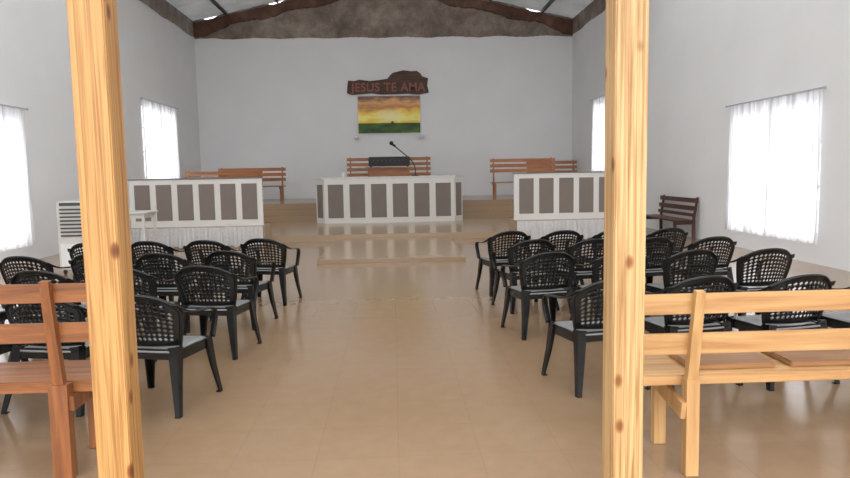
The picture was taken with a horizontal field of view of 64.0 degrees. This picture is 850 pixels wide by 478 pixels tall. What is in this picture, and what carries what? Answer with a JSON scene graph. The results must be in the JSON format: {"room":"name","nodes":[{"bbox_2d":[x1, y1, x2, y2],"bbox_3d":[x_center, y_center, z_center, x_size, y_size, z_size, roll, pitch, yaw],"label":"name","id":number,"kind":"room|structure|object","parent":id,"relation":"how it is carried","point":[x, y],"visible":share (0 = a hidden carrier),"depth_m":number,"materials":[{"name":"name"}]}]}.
{"room":"house of worship","nodes":[
{"label":"house of worship","id":0,"kind":"room"},
{"bbox_2d":[0,0,200,265],"bbox_3d":[-7.549,-2.855,10.528,0.200,6.980,28.200,-1,6,-3],"label":"wall","id":1,"kind":"structure","parent":0,"point":[158,60],"depth_m":14.30,"materials":[{"name":"paint"}]},
{"bbox_2d":[0,104,35,251],"bbox_3d":[-7.385,-1.005,11.169,0.102,2.582,3.488,-1,6,-3],"label":"curtain","id":2,"kind":"object","parent":1,"relation":"hanging from","point":[17,229],"visible":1,"depth_m":12.29,"materials":[{"name":"fabric"}]},
{"bbox_2d":[140,97,180,178],"bbox_3d":[-7.839,-2.874,20.269,0.102,2.332,3.188,-1,6,-3],"label":"curtain","id":3,"kind":"object","parent":1,"relation":"hanging from","point":[162,161],"visible":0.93,"depth_m":20.09,"materials":[{"name":"fabric"}]},
{"bbox_2d":[140,0,194,37],"bbox_3d":[-7.488,-6.013,10.121,0.001,0.598,28.000,-1,6,-3],"label":"trim","id":4,"kind":"structure","parent":1,"relation":"attached to","point":[163,8],"depth_m":21.63,"materials":[{"name":"wood"}]},
{"bbox_2d":[166,0,593,20],"bbox_3d":[-0.771,-7.228,10.407,14.220,1.621,28.170,-1,6,-3],"label":"ceiling","id":5,"kind":"structure","parent":0,"point":[193,9],"depth_m":23.44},
{"bbox_2d":[209,0,226,14],"bbox_3d":[-6.305,-6.538,10.006,0.080,0.100,27.760,-1,6,-3],"label":"beam","id":6,"kind":"structure","parent":5,"relation":"attached to","point":[214,2],"depth_m":22.73,"materials":[{"name":"metal"}]},
{"bbox_2d":[541,0,554,12],"bbox_3d":[4.831,-6.776,10.511,0.080,0.100,27.760,-1,6,-3],"label":"beam","id":7,"kind":"structure","parent":5,"relation":"attached to","point":[550,2],"depth_m":23.39,"materials":[{"name":"metal"}]},
{"bbox_2d":[194,0,571,198],"bbox_3d":[-1.372,-5.120,24.675,13.520,8.497,0.215,-1,6,-3],"label":"wall","id":8,"kind":"structure","parent":0,"point":[263,102],"depth_m":24.54,"materials":[{"name":"paint"}]},
{"bbox_2d":[193,0,337,37],"bbox_3d":[-4.784,-8.159,24.037,6.740,1.961,0.110,-1,6,-3],"label":"trim","id":9,"kind":"structure","parent":8,"relation":"attached to","point":[204,28],"depth_m":23.95,"materials":[{"name":"wood"}]},
{"bbox_2d":[194,33,571,38],"bbox_3d":[-1.404,-7.260,24.349,13.520,0.139,0.001,-1,6,-3],"label":"trim","id":10,"kind":"structure","parent":8,"relation":"attached to","point":[479,34],"depth_m":24.34,"materials":[{"name":"wood"}]},
{"bbox_2d":[347,70,428,94],"bbox_3d":[-1.337,-5.628,24.484,2.952,0.866,0.069,-1,6,-3],"label":"wall sign","id":11,"kind":"object","parent":8,"relation":"attached to","point":[400,82],"visible":1,"depth_m":24.48,"materials":[{"name":"brown wood"}]},
{"bbox_2d":[357,95,421,133],"bbox_3d":[-1.296,-4.504,24.616,2.320,1.380,0.048,-1,6,-3],"label":"wall picture","id":12,"kind":"object","parent":8,"relation":"attached to","point":[376,114],"visible":1,"depth_m":24.59,"materials":[{"name":"multicoloured paper"}]},
{"bbox_2d":[438,0,572,34],"bbox_3d":[1.947,-8.300,24.343,6.740,2.016,0.110,-1,6,-3],"label":"trim","id":13,"kind":"structure","parent":8,"relation":"attached to","point":[565,26],"depth_m":24.38,"materials":[{"name":"wood"}]},
{"bbox_2d":[0,227,849,477],"bbox_3d":[-0.638,0.562,11.240,14.120,0.200,28.300,-1,6,-3],"label":"floor","id":14,"kind":"structure","parent":0,"point":[392,369],"depth_m":4.62,"materials":[{"name":"tile"}]},
{"bbox_2d":[0,284,17,320],"bbox_3d":[-3.851,0.642,5.875,0.637,0.808,0.595,0,6,7],"label":"armchair","id":15,"kind":"object","parent":14,"relation":"on","point":[3,316],"visible":0.09,"depth_m":5.84,"materials":[{"name":"black plastic"}]},
{"bbox_2d":[0,310,29,361],"bbox_3d":[-3.174,0.747,4.690,0.637,0.808,0.595,0,6,7],"label":"armchair","id":16,"kind":"object","parent":14,"relation":"on","point":[4,348],"visible":0.08,"depth_m":4.75,"materials":[{"name":"black plastic"}]},
{"bbox_2d":[0,256,85,323],"bbox_3d":[-3.931,0.539,6.937,0.637,0.808,0.595,0,6,6],"label":"armchair","id":17,"kind":"object","parent":14,"relation":"on","point":[42,264],"visible":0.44,"depth_m":6.68,"materials":[{"name":"black plastic"}]},
{"bbox_2d":[1,302,89,416],"bbox_3d":[-2.494,0.734,4.701,0.637,0.808,0.595,0,6,8],"label":"armchair","id":18,"kind":"object","parent":14,"relation":"on","point":[71,350],"visible":0.34,"depth_m":4.49,"materials":[{"name":"black plastic"}]},
{"bbox_2d":[7,270,87,361],"bbox_3d":[-3.180,0.629,5.885,0.637,0.808,0.595,0,6,6],"label":"armchair","id":19,"kind":"object","parent":14,"relation":"on","point":[28,273],"visible":0.23,"depth_m":5.62,"materials":[{"name":"black plastic"}]},
{"bbox_2d":[0,280,95,477],"bbox_3d":[-2.872,0.723,3.627,2.360,1.045,0.557,-1,6,-3],"label":"wooden bench","id":20,"kind":"object","parent":14,"relation":"on","point":[59,378],"visible":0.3,"depth_m":3.47,"materials":[{"name":"brown wood"}]},
{"bbox_2d":[56,200,82,274],"bbox_3d":[-5.641,-0.032,11.113,0.500,1.179,0.465,-1,6,-3],"label":"cooler","id":21,"kind":"object","parent":14,"relation":"on","point":[68,213],"visible":0.47,"depth_m":10.88,"materials":[{"name":"white plastic"}]},
{"bbox_2d":[59,209,81,236],"bbox_3d":[-5.635,-0.262,10.867,0.380,0.445,0.020,-1,6,-3],"label":"grille","id":22,"kind":"object","parent":21,"relation":"attached to","point":[69,219],"depth_m":10.87,"materials":[{"name":"white plastic"}]},
{"bbox_2d":[67,243,137,294],"bbox_3d":[-3.879,0.417,8.165,0.637,0.808,0.595,0,6,5],"label":"armchair","id":23,"kind":"object","parent":14,"relation":"on","point":[72,252],"visible":0.15,"depth_m":7.94,"materials":[{"name":"black plastic"}]},
{"bbox_2d":[66,0,144,477],"bbox_3d":[-1.346,-2.793,2.500,0.140,8.215,0.140,-1,6,-3],"label":"wooden post","id":24,"kind":"object","parent":14,"relation":"on","point":[92,24],"visible":1,"depth_m":2.72,"materials":[{"name":"brown wood"}]},
{"bbox_2d":[68,254,148,304],"bbox_3d":[-3.265,0.519,7.017,0.637,0.808,0.595,0,6,8],"label":"armchair","id":25,"kind":"object","parent":14,"relation":"on","point":[74,265],"visible":0.24,"depth_m":6.83,"materials":[{"name":"black plastic"}]},
{"bbox_2d":[129,210,157,252],"bbox_3d":[-5.823,-0.073,12.994,1.250,0.900,0.700,-1,6,-3],"label":"side table","id":26,"kind":"object","parent":14,"relation":"on","point":[134,214],"visible":0.38,"depth_m":12.79,"materials":[{"name":"white plastic"}]},
{"bbox_2d":[132,269,185,361],"bbox_3d":[-2.515,0.609,5.975,0.637,0.808,0.595,0,6,9],"label":"armchair","id":27,"kind":"object","parent":14,"relation":"on","point":[151,280],"visible":0.18,"depth_m":5.74,"materials":[{"name":"black plastic"}]},
{"bbox_2d":[131,241,193,301],"bbox_3d":[-3.223,0.397,8.254,0.637,0.808,0.595,0,6,7],"label":"armchair","id":28,"kind":"object","parent":14,"relation":"on","point":[170,250],"visible":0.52,"depth_m":8.01,"materials":[{"name":"black plastic"}]},
{"bbox_2d":[134,253,211,332],"bbox_3d":[-2.603,0.509,7.007,0.637,0.808,0.595,0,6,7],"label":"armchair","id":29,"kind":"object","parent":14,"relation":"on","point":[165,289],"visible":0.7,"depth_m":6.78,"materials":[{"name":"black plastic"}]},
{"bbox_2d":[134,295,222,418],"bbox_3d":[-1.812,0.727,4.652,0.637,0.808,0.595,0,6,11],"label":"armchair","id":30,"kind":"object","parent":14,"relation":"on","point":[176,347],"visible":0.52,"depth_m":4.44,"materials":[{"name":"black plastic"}]},
{"bbox_2d":[130,223,271,249],"bbox_3d":[-4.957,-0.059,14.988,2.980,0.450,0.880,-1,6,-3],"label":"dais","id":31,"kind":"object","parent":14,"relation":"on","point":[267,228],"visible":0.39,"depth_m":14.68,"materials":[{"name":"tile"}]},
{"bbox_2d":[128,177,263,227],"bbox_3d":[-4.970,-0.795,14.810,2.870,1.050,0.110,-1,6,-3],"label":"partition panel","id":32,"kind":"object","parent":31,"relation":"on","point":[186,202],"visible":0.99,"depth_m":14.77,"materials":[{"name":"white laminate"}]},
{"bbox_2d":[130,227,262,248],"bbox_3d":[-4.934,-0.017,14.495,2.940,0.438,0.044,-1,6,-3],"label":"skirt","id":33,"kind":"object","parent":31,"relation":"hanging from","point":[235,236],"visible":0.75,"depth_m":14.50,"materials":[{"name":"white fabric"}]},
{"bbox_2d":[183,240,247,299],"bbox_3d":[-2.552,0.386,8.245,0.637,0.808,0.595,0,6,6],"label":"armchair","id":34,"kind":"object","parent":14,"relation":"on","point":[187,248],"visible":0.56,"depth_m":8.01,"materials":[{"name":"black plastic"}]},
{"bbox_2d":[172,265,261,359],"bbox_3d":[-1.845,0.594,6.005,0.637,0.808,0.595,0,6,8],"label":"armchair","id":35,"kind":"object","parent":14,"relation":"on","point":[230,308],"visible":0.97,"depth_m":5.80,"materials":[{"name":"black plastic"}]},
{"bbox_2d":[203,250,277,329],"bbox_3d":[-1.938,0.488,7.098,0.637,0.808,0.595,0,6,11],"label":"armchair","id":36,"kind":"object","parent":14,"relation":"on","point":[247,286],"visible":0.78,"depth_m":6.88,"materials":[{"name":"black plastic"}]},
{"bbox_2d":[240,238,301,305],"bbox_3d":[-1.896,0.366,8.335,0.637,0.808,0.595,0,6,9],"label":"armchair","id":37,"kind":"object","parent":14,"relation":"on","point":[282,269],"visible":0.87,"depth_m":8.12,"materials":[{"name":"black plastic"}]},
{"bbox_2d":[263,195,513,209],"bbox_3d":[-1.204,-1.014,22.943,13.510,0.660,4.028,-1,6,-3],"label":"platform","id":38,"kind":"object","parent":14,"relation":"on","point":[472,200],"visible":0.02,"depth_m":21.07,"materials":[{"name":"tile"}]},
{"bbox_2d":[185,170,262,184],"bbox_3d":[-6.393,-1.638,21.493,2.450,1.040,0.557,-1,6,-3],"label":"wooden bench","id":39,"kind":"object","parent":38,"relation":"on","point":[258,172],"visible":0.36,"depth_m":21.66,"materials":[{"name":"brown wood"}]},
{"bbox_2d":[218,167,285,200],"bbox_3d":[-5.801,-1.819,22.711,2.250,1.140,0.557,-1,6,-3],"label":"wooden bench","id":40,"kind":"object","parent":38,"relation":"on","point":[282,169],"visible":0.52,"depth_m":22.88,"materials":[{"name":"brown wood"}]},
{"bbox_2d":[365,166,411,176],"bbox_3d":[-1.126,-1.726,21.339,1.440,1.070,0.630,-1,6,-3],"label":"lectern","id":41,"kind":"object","parent":38,"relation":"on","point":[372,171],"visible":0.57,"depth_m":21.06,"materials":[{"name":"brown wood"}]},
{"bbox_2d":[368,156,409,166],"bbox_3d":[-1.117,-2.411,21.251,1.280,0.310,0.472,-1,6,-3],"label":"amplifier","id":42,"kind":"object","parent":41,"relation":"on","point":[403,160],"visible":0.98,"depth_m":21.04,"materials":[{"name":"black plastic"}]},
{"bbox_2d":[347,156,430,176],"bbox_3d":[-1.214,-2.068,23.005,2.850,1.419,0.557,-1,6,-3],"label":"wooden bench","id":43,"kind":"object","parent":38,"relation":"on","point":[426,158],"visible":0.5,"depth_m":23.13,"materials":[{"name":"brown wood"}]},
{"bbox_2d":[490,157,554,197],"bbox_3d":[3.284,-2.048,22.617,2.200,1.299,0.557,-1,6,-3],"label":"wooden bench","id":44,"kind":"object","parent":38,"relation":"on","point":[550,159],"visible":0.8,"depth_m":22.77,"materials":[{"name":"brown wood"}]},
{"bbox_2d":[526,160,576,171],"bbox_3d":[4.481,-2.143,23.771,1.800,1.219,0.557,-1,6,-3],"label":"wooden bench","id":45,"kind":"object","parent":38,"relation":"on","point":[573,162],"visible":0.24,"depth_m":23.95,"materials":[{"name":"brown wood"}]},
{"bbox_2d":[264,217,513,242],"bbox_3d":[-1.048,-0.273,17.999,11.950,0.150,4.740,-1,6,-3],"label":"stage platform","id":46,"kind":"object","parent":14,"relation":"on","point":[301,231],"visible":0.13,"depth_m":16.71,"materials":[{"name":"tile"}]},
{"bbox_2d":[314,175,463,223],"bbox_3d":[-1.018,-1.160,19.655,4.305,1.290,1.025,-1,6,-3],"label":"partition panel","id":47,"kind":"object","parent":46,"relation":"on","point":[382,199],"visible":1,"depth_m":19.16,"materials":[{"name":"white laminate"}]},
{"bbox_2d":[314,175,463,179],"bbox_3d":[-1.028,-1.772,19.595,4.305,0.060,1.025,-1,6,-3],"label":"countertop","id":48,"kind":"structure","parent":47,"relation":"on","point":[438,176],"depth_m":19.10,"materials":[{"name":"white wood"}]},
{"bbox_2d":[389,141,418,175],"bbox_3d":[-0.602,-2.314,19.561,0.828,1.010,0.200,-1,6,-3],"label":"microphone","id":49,"kind":"object","parent":47,"relation":"on","point":[390,142],"visible":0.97,"depth_m":19.53,"materials":[{"name":"black metal"}]},
{"bbox_2d":[264,211,513,221],"bbox_3d":[-1.084,-0.605,20.509,13.510,0.320,0.298,-1,6,-3],"label":"step","id":50,"kind":"structure","parent":14,"relation":"on","point":[483,214],"depth_m":20.42,"materials":[{"name":"tile"}]},
{"bbox_2d":[264,205,513,215],"bbox_3d":[-1.100,-0.719,20.799,13.510,0.490,0.298,-1,6,-3],"label":"step","id":51,"kind":"structure","parent":14,"relation":"on","point":[277,212],"depth_m":20.67,"materials":[{"name":"tile"}]},
{"bbox_2d":[317,236,465,263],"bbox_3d":[-0.668,0.183,13.711,2.580,0.070,3.890,-1,6,-3],"label":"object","id":52,"kind":"object","parent":14,"relation":"on","point":[428,248],"visible":1,"depth_m":12.93,"materials":[{"name":"tile"}]},
{"bbox_2d":[475,231,531,295],"bbox_3d":[1.015,0.274,8.746,0.637,0.808,0.595,-2,6,-15],"label":"armchair","id":53,"kind":"object","parent":14,"relation":"on","point":[501,260],"visible":0.62,"depth_m":8.52,"materials":[{"name":"black plastic"}]},
{"bbox_2d":[491,239,559,313],"bbox_3d":[1.127,0.379,7.665,0.637,0.808,0.595,-3,6,-17],"label":"armchair","id":54,"kind":"object","parent":14,"relation":"on","point":[512,274],"visible":0.56,"depth_m":7.43,"materials":[{"name":"black plastic"}]},
{"bbox_2d":[500,252,576,340],"bbox_3d":[1.101,0.492,6.518,0.637,0.808,0.595,-2,6,-15],"label":"armchair","id":55,"kind":"object","parent":14,"relation":"on","point":[526,292],"visible":0.98,"depth_m":6.31,"materials":[{"name":"black plastic"}]},
{"bbox_2d":[527,230,583,284],"bbox_3d":[1.677,0.266,8.716,0.637,0.808,0.595,-2,6,-13],"label":"armchair","id":56,"kind":"object","parent":14,"relation":"on","point":[579,237],"visible":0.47,"depth_m":8.46,"materials":[{"name":"black plastic"}]},
{"bbox_2d":[509,218,603,240],"bbox_3d":[3.383,-0.242,15.366,2.840,0.450,0.880,-1,6,-3],"label":"dais","id":57,"kind":"object","parent":14,"relation":"on","point":[512,223],"visible":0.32,"depth_m":15.02,"materials":[{"name":"tile"}]},
{"bbox_2d":[513,171,603,219],"bbox_3d":[3.369,-0.978,15.188,2.810,1.050,0.110,-1,6,-3],"label":"partition panel","id":58,"kind":"object","parent":57,"relation":"on","point":[537,195],"visible":0.69,"depth_m":15.13,"materials":[{"name":"white laminate"}]},
{"bbox_2d":[517,219,603,239],"bbox_3d":[3.406,-0.200,14.873,2.800,0.438,0.044,-1,6,-3],"label":"skirt","id":59,"kind":"object","parent":57,"relation":"hanging from","point":[587,228],"visible":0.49,"depth_m":14.85,"materials":[{"name":"white fabric"}]},
{"bbox_2d":[552,239,603,312],"bbox_3d":[1.788,0.371,7.625,0.637,0.808,0.595,-2,6,-13],"label":"armchair","id":60,"kind":"object","parent":14,"relation":"on","point":[580,273],"visible":0.41,"depth_m":7.38,"materials":[{"name":"black plastic"}]},
{"bbox_2d":[577,231,603,284],"bbox_3d":[2.344,0.246,8.796,0.637,0.808,0.595,-2,6,-14],"label":"armchair","id":61,"kind":"object","parent":14,"relation":"on","point":[598,236],"visible":0.13,"depth_m":8.55,"materials":[{"name":"black plastic"}]},
{"bbox_2d":[541,280,650,397],"bbox_3d":[1.237,0.646,4.930,0.637,0.808,0.595,-3,6,-16],"label":"armchair","id":62,"kind":"object","parent":14,"relation":"on","point":[578,331],"visible":0.42,"depth_m":4.71,"materials":[{"name":"black plastic"}]},
{"bbox_2d":[570,256,652,333],"bbox_3d":[1.773,0.483,6.489,0.637,0.808,0.595,-2,6,-14],"label":"armchair","id":63,"kind":"object","parent":14,"relation":"on","point":[597,263],"visible":0.23,"depth_m":6.26,"materials":[{"name":"black plastic"}]},
{"bbox_2d":[602,0,648,477],"bbox_3d":[0.794,-2.831,2.598,0.135,8.198,0.140,-1,6,-3],"label":"wooden post","id":64,"kind":"object","parent":14,"relation":"on","point":[627,21],"visible":1,"depth_m":2.82,"materials":[{"name":"brown wood"}]},
{"bbox_2d":[645,237,674,282],"bbox_3d":[2.456,0.353,7.695,0.637,0.808,0.595,-2,6,-14],"label":"armchair","id":65,"kind":"object","parent":14,"relation":"on","point":[652,270],"visible":0.48,"depth_m":7.50,"materials":[{"name":"black plastic"}]},
{"bbox_2d":[645,228,687,278],"bbox_3d":[3.024,0.234,8.797,0.637,0.808,0.595,-2,6,-13],"label":"armchair","id":66,"kind":"object","parent":14,"relation":"on","point":[683,237],"visible":0.43,"depth_m":8.56,"materials":[{"name":"black plastic"}]},
{"bbox_2d":[646,195,698,238],"bbox_3d":[5.613,-0.540,15.680,0.557,0.900,2.050,-1,6,-3],"label":"wooden bench","id":67,"kind":"object","parent":14,"relation":"on","point":[676,221],"visible":0.88,"depth_m":15.34,"materials":[{"name":"brown wood"}]},
{"bbox_2d":[645,249,719,316],"bbox_3d":[2.442,0.469,6.519,0.637,0.808,0.595,-2,6,-13],"label":"armchair","id":68,"kind":"object","parent":14,"relation":"on","point":[651,287],"visible":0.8,"depth_m":6.29,"materials":[{"name":"black plastic"}]},
{"bbox_2d":[644,275,742,388],"bbox_3d":[1.913,0.628,5.000,0.637,0.808,0.595,-2,6,-13],"label":"armchair","id":69,"kind":"object","parent":14,"relation":"on","point":[678,323],"visible":0.46,"depth_m":4.80,"materials":[{"name":"black plastic"}]},
{"bbox_2d":[665,236,736,285],"bbox_3d":[3.117,0.345,7.655,0.637,0.808,0.595,-2,6,-11],"label":"armchair","id":70,"kind":"object","parent":14,"relation":"on","point":[720,270],"visible":0.51,"depth_m":7.44,"materials":[{"name":"black plastic"}]},
{"bbox_2d":[644,289,849,476],"bbox_3d":[2.203,0.679,3.633,2.300,0.955,0.557,-1,6,-3],"label":"wooden bench","id":71,"kind":"object","parent":14,"relation":"on","point":[661,371],"visible":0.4,"depth_m":3.39,"materials":[{"name":"brown wood"}]},
{"bbox_2d":[669,352,775,369],"bbox_3d":[1.599,0.647,3.695,0.460,0.031,0.310,-1,6,-3],"label":"wooden board","id":72,"kind":"object","parent":71,"relation":"on","point":[746,359],"visible":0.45,"depth_m":3.59,"materials":[{"name":"brown wood"}]},
{"bbox_2d":[762,349,849,366],"bbox_3d":[2.153,0.634,3.720,0.490,0.031,0.310,-1,6,-3],"label":"wooden board","id":73,"kind":"object","parent":71,"relation":"on","point":[813,357],"visible":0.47,"depth_m":3.63,"materials":[{"name":"brown wood"}]},
{"bbox_2d":[707,248,794,330],"bbox_3d":[3.131,0.458,6.510,0.637,0.808,0.595,-2,6,-10],"label":"armchair","id":74,"kind":"object","parent":14,"relation":"on","point":[758,283],"visible":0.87,"depth_m":6.29,"materials":[{"name":"black plastic"}]},
{"bbox_2d":[725,274,839,390],"bbox_3d":[2.595,0.617,4.992,0.637,0.808,0.595,-2,6,-14],"label":"armchair","id":75,"kind":"object","parent":14,"relation":"on","point":[783,320],"visible":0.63,"depth_m":4.80,"materials":[{"name":"black plastic"}]},
{"bbox_2d":[809,286,849,327],"bbox_3d":[3.272,0.600,5.042,0.637,0.808,0.595,-2,6,-12],"label":"armchair","id":76,"kind":"object","parent":14,"relation":"on","point":[835,319],"visible":0.32,"depth_m":5.06,"materials":[{"name":"black plastic"}]},
{"bbox_2d":[572,0,849,270],"bbox_3d":[6.153,-3.156,11.149,0.200,6.980,28.200,-1,6,-3],"label":"wall","id":77,"kind":"structure","parent":0,"point":[705,57],"depth_m":13.71,"materials":[{"name":"paint"}]},
{"bbox_2d":[572,0,605,33],"bbox_3d":[5.991,-6.308,10.733,0.001,0.599,28.000,-1,6,-3],"label":"trim","id":78,"kind":"structure","parent":77,"relation":"attached to","point":[596,7],"depth_m":22.58,"materials":[{"name":"wood"}]},
{"bbox_2d":[590,95,604,170],"bbox_3d":[5.573,-3.188,20.574,0.102,2.432,3.788,-1,6,-3],"label":"curtain","id":79,"kind":"object","parent":77,"relation":"hanging from","point":[598,104],"visible":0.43,"depth_m":21.60,"materials":[{"name":"fabric"}]},
{"bbox_2d":[725,85,826,244],"bbox_3d":[6.010,-1.254,11.882,0.102,2.432,3.088,-1,6,-3],"label":"curtain","id":80,"kind":"object","parent":77,"relation":"hanging from","point":[775,141],"visible":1,"depth_m":11.63,"materials":[{"name":"fabric"}]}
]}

